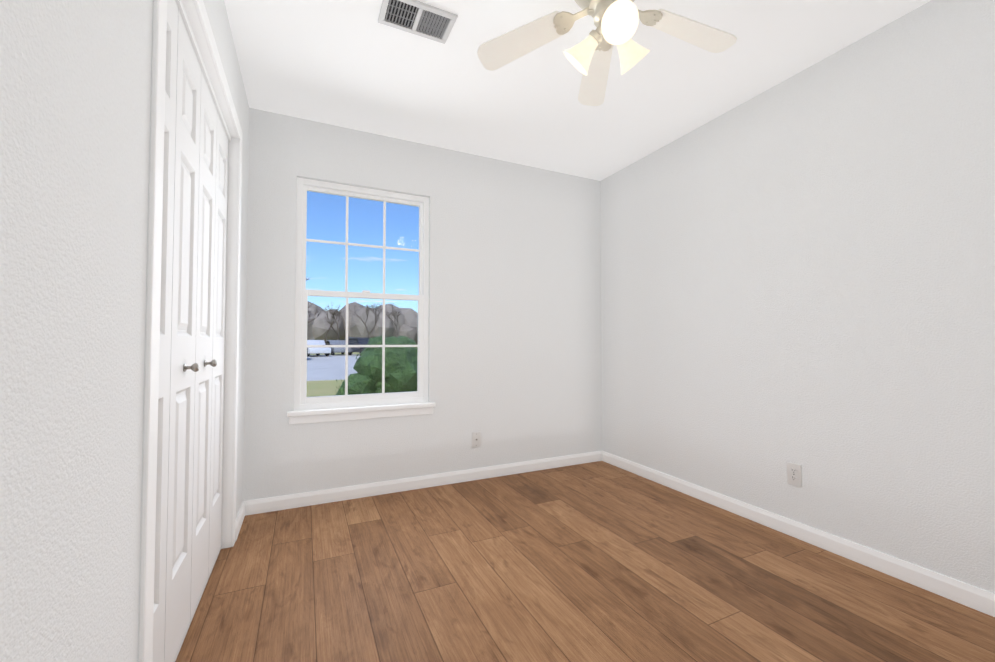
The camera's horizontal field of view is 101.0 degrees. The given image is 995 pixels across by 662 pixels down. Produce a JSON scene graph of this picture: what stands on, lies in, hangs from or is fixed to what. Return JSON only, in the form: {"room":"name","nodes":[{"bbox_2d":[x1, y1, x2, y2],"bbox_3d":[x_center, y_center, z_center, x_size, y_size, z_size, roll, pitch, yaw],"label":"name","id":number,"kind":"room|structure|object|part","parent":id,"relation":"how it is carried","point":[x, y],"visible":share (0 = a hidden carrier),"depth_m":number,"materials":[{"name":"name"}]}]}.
{"room":"empty bedroom","nodes":[
{"label":"empty bedroom","id":0,"kind":"room"},
{"bbox_2d":[0,0,248,661],"bbox_3d":[-0.800,-0.169,0.794,0.140,2.460,3.600,1,-2,-25],"label":"wall","id":1,"kind":"structure","parent":0,"point":[75,95],"depth_m":0.63,"materials":[{"name":"paint"}]},
{"bbox_2d":[152,0,177,661],"bbox_3d":[-0.921,0.027,1.075,0.034,2.027,0.303,1,-2,-25],"label":"closet door leaf","id":2,"kind":"structure","parent":1,"relation":"in","point":[165,349],"depth_m":1.17,"materials":[{"name":"paint"}]},
{"bbox_2d":[164,8,200,661],"bbox_3d":[-1.051,0.035,1.352,0.034,2.027,0.303,1,-2,-25],"label":"closet door leaf","id":3,"kind":"structure","parent":1,"relation":"in","point":[181,414],"depth_m":1.34,"materials":[{"name":"paint"}]},
{"bbox_2d":[138,0,241,661],"bbox_3d":[-1.123,0.000,1.488,0.151,2.120,1.347,1,-2,-25],"label":"trim","id":4,"kind":"structure","parent":1,"relation":"attached to","point":[193,13],"depth_m":0.97,"materials":[{"name":"paint"}]},
{"bbox_2d":[183,359,216,371],"bbox_3d":[-1.082,0.125,1.504,0.041,0.030,0.336,1,-2,-25],"label":"door knob","id":5,"kind":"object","parent":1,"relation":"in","point":[194,367],"depth_m":1.36,"materials":[{"name":"silver metal"}]},
{"bbox_3d":[-1.017,0.122,1.366,0.041,0.030,0.030,1,-2,-25],"label":"knob","id":6,"kind":"part","parent":5,"relation":"part of","materials":[{"name":"silver metal"}]},
{"bbox_3d":[-1.147,0.129,1.642,0.041,0.030,0.030,1,-2,-25],"label":"knob","id":7,"kind":"part","parent":5,"relation":"part of","materials":[{"name":"silver metal"}]},
{"bbox_2d":[190,69,216,623],"bbox_3d":[-1.181,0.042,1.629,0.034,2.027,0.303,1,-2,-25],"label":"closet door leaf","id":8,"kind":"structure","parent":1,"relation":"in","point":[203,374],"depth_m":1.63,"materials":[{"name":"paint"}]},
{"bbox_2d":[208,112,228,578],"bbox_3d":[-1.311,0.050,1.906,0.034,2.027,0.303,1,-2,-25],"label":"closet door leaf","id":9,"kind":"structure","parent":1,"relation":"in","point":[218,372],"depth_m":1.91,"materials":[{"name":"paint"}]},
{"bbox_2d":[235,502,244,540],"bbox_3d":[-1.417,1.040,2.256,0.014,0.082,0.343,1,-2,-25],"label":"baseboard","id":10,"kind":"structure","parent":1,"relation":"attached to","point":[240,517],"depth_m":2.24,"materials":[{"name":"paint"}]},
{"bbox_2d":[243,108,601,500],"bbox_3d":[-0.329,-0.117,3.081,2.940,2.440,0.140,1,-2,-25],"label":"wall","id":11,"kind":"structure","parent":0,"point":[514,347],"depth_m":3.01,"materials":[{"name":"paint"}]},
{"bbox_2d":[287,177,435,424],"bbox_3d":[-0.887,-0.196,2.776,0.934,1.558,0.140,1,-2,-25],"label":"window","id":12,"kind":"structure","parent":11,"relation":"attached to","point":[346,406],"depth_m":2.75,"materials":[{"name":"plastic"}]},
{"bbox_3d":[-0.902,-0.234,2.809,0.788,1.404,0.029,1,-2,-25],"label":"glass","id":13,"kind":"part","parent":12,"relation":"part of","materials":[{"name":"glass"}]},
{"bbox_2d":[243,451,601,515],"bbox_3d":[-0.296,1.060,2.979,2.660,0.082,0.014,1,-2,-25],"label":"baseboard","id":14,"kind":"structure","parent":11,"relation":"attached to","point":[269,504],"depth_m":2.82,"materials":[{"name":"paint"}]},
{"bbox_2d":[472,431,480,447],"bbox_3d":[-0.156,0.808,3.054,0.070,0.114,0.011,1,-2,-25],"label":"electrical outlet","id":15,"kind":"object","parent":11,"relation":"attached to","point":[476,439],"visible":1,"depth_m":3.05,"materials":[{"name":"plastic"}]},
{"bbox_2d":[224,0,930,180],"bbox_3d":[0.467,-1.442,1.424,2.940,0.120,3.880,1,-2,-25],"label":"ceiling","id":16,"kind":"structure","parent":0,"point":[353,64],"depth_m":2.16,"materials":[{"name":"paint"}]},
{"bbox_2d":[378,0,457,43],"bbox_3d":[-0.351,-1.367,1.797,0.310,0.011,0.180,1,-2,-25],"label":"ceiling vent","id":17,"kind":"object","parent":16,"relation":"in","point":[424,20],"visible":1,"depth_m":1.79,"materials":[{"name":"white metal"}]},
{"bbox_2d":[477,0,736,106],"bbox_3d":[0.446,-1.192,1.526,1.031,0.375,1.015,1,-2,-25],"label":"ceiling fan","id":18,"kind":"object","parent":16,"relation":"hanging from","point":[589,56],"visible":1,"depth_m":1.61,"materials":[{"name":"white metal"}]},
{"bbox_3d":[0.421,-1.264,1.546,0.304,0.229,0.304,1,-2,-25],"label":"motor","id":19,"kind":"part","parent":18,"relation":"part of","materials":[{"name":"grey metal"}]},
{"bbox_2d":[175,461,994,661],"bbox_3d":[0.467,1.117,1.355,2.940,0.120,3.880,1,-2,-25],"label":"floor","id":20,"kind":"structure","parent":0,"point":[600,561],"depth_m":1.70,"materials":[{"name":"brown wood"}]},
{"bbox_2d":[600,0,994,592],"bbox_3d":[1.734,-0.147,1.985,0.140,2.440,3.600,1,-2,-25],"label":"wall","id":21,"kind":"structure","parent":0,"point":[798,268],"depth_m":2.00,"materials":[{"name":"paint"}]},
{"bbox_2d":[787,462,801,486],"bbox_3d":[1.559,0.753,2.158,0.008,0.114,0.070,1,-2,-25],"label":"electrical outlet","id":22,"kind":"object","parent":21,"relation":"attached to","point":[794,473],"visible":1,"depth_m":2.15,"materials":[{"name":"plastic"}]},
{"bbox_2d":[602,451,994,616],"bbox_3d":[1.667,1.031,1.913,0.014,0.082,3.586,1,-2,-25],"label":"baseboard","id":23,"kind":"structure","parent":21,"relation":"attached to","point":[971,596],"depth_m":1.98,"materials":[{"name":"paint"}]},
{"label":"outside","id":24,"kind":"structure","parent":0,"visible":0},
{"bbox_2d":[306,352,359,396],"bbox_3d":[-56.103,4.637,118.545,300.000,0.300,256.060,1,-2,-25],"label":"lawn","id":25,"kind":"structure","parent":24,"point":[329,388],"depth_m":11.49,"materials":[{"name":"green plant"}]},
{"bbox_2d":[307,304,320,323],"bbox_3d":[-21.829,-0.516,46.983,3.269,6.229,3.090,1,-2,-25],"label":"tree","id":26,"kind":"object","parent":25,"relation":"on","point":[311,314],"depth_m":47.19,"materials":[{"name":"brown plant"}]},
{"bbox_2d":[322,307,343,339],"bbox_3d":[-24.244,-0.267,60.447,2.161,6.475,4.875,0,-2,-5],"label":"tree","id":27,"kind":"object","parent":25,"relation":"on","point":[329,322],"depth_m":60.86,"materials":[{"name":"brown plant"}]},
{"bbox_2d":[325,303,344,342],"bbox_3d":[-20.184,-0.388,51.308,2.750,6.215,4.665,1,-2,-25],"label":"tree","id":28,"kind":"object","parent":25,"relation":"on","point":[333,316],"depth_m":51.09,"materials":[{"name":"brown plant"}]},
{"bbox_2d":[307,301,417,344],"bbox_3d":[-41.891,-1.647,84.543,185.720,11.316,20.626,1,-2,-25],"label":"hedge","id":29,"kind":"object","parent":25,"relation":"on","point":[406,316],"depth_m":84.34,"materials":[{"name":"grey plant"}]},
{"bbox_2d":[348,303,385,337],"bbox_3d":[-15.963,-0.463,50.304,4.599,6.316,2.767,1,-2,-25],"label":"tree","id":30,"kind":"object","parent":25,"relation":"on","point":[376,307],"depth_m":50.97,"materials":[{"name":"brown plant"}]},
{"bbox_2d":[336,333,417,394],"bbox_3d":[-2.228,0.792,8.163,2.062,1.608,1.583,1,-2,-25],"label":"shrub","id":31,"kind":"object","parent":25,"relation":"on","point":[392,368],"depth_m":7.64,"materials":[{"name":"green plant"}]},
{"bbox_2d":[385,303,400,335],"bbox_3d":[-14.243,-0.560,55.971,2.145,6.804,4.747,1,-2,-25],"label":"tree","id":32,"kind":"object","parent":25,"relation":"on","point":[392,313],"depth_m":56.06,"materials":[{"name":"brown plant"}]},
{"bbox_2d":[307,354,359,380],"bbox_3d":[-12.838,2.080,26.520,300.000,0.220,29.500,1,-2,-25],"label":"road","id":33,"kind":"structure","parent":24,"point":[315,371],"depth_m":20.23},
{"bbox_2d":[307,340,330,356],"bbox_3d":[-16.505,1.521,36.694,1.860,1.449,4.600,1,-2,-39],"label":"car","id":34,"kind":"object","parent":33,"relation":"on","point":[327,351],"depth_m":35.42,"materials":[{"name":"paint"}]},
{"bbox_2d":[324,340,350,354],"bbox_3d":[-15.700,1.621,40.386,1.860,1.449,4.500,1,-2,-35],"label":"car","id":35,"kind":"object","parent":33,"relation":"on","point":[334,350],"depth_m":39.42,"materials":[{"name":"paint"}]},
{"bbox_2d":[348,337,369,354],"bbox_3d":[-12.518,1.453,38.791,1.960,1.699,4.800,1,-2,-40],"label":"car","id":36,"kind":"object","parent":33,"relation":"on","point":[353,341],"depth_m":38.09,"materials":[{"name":"paint"}]}
]}

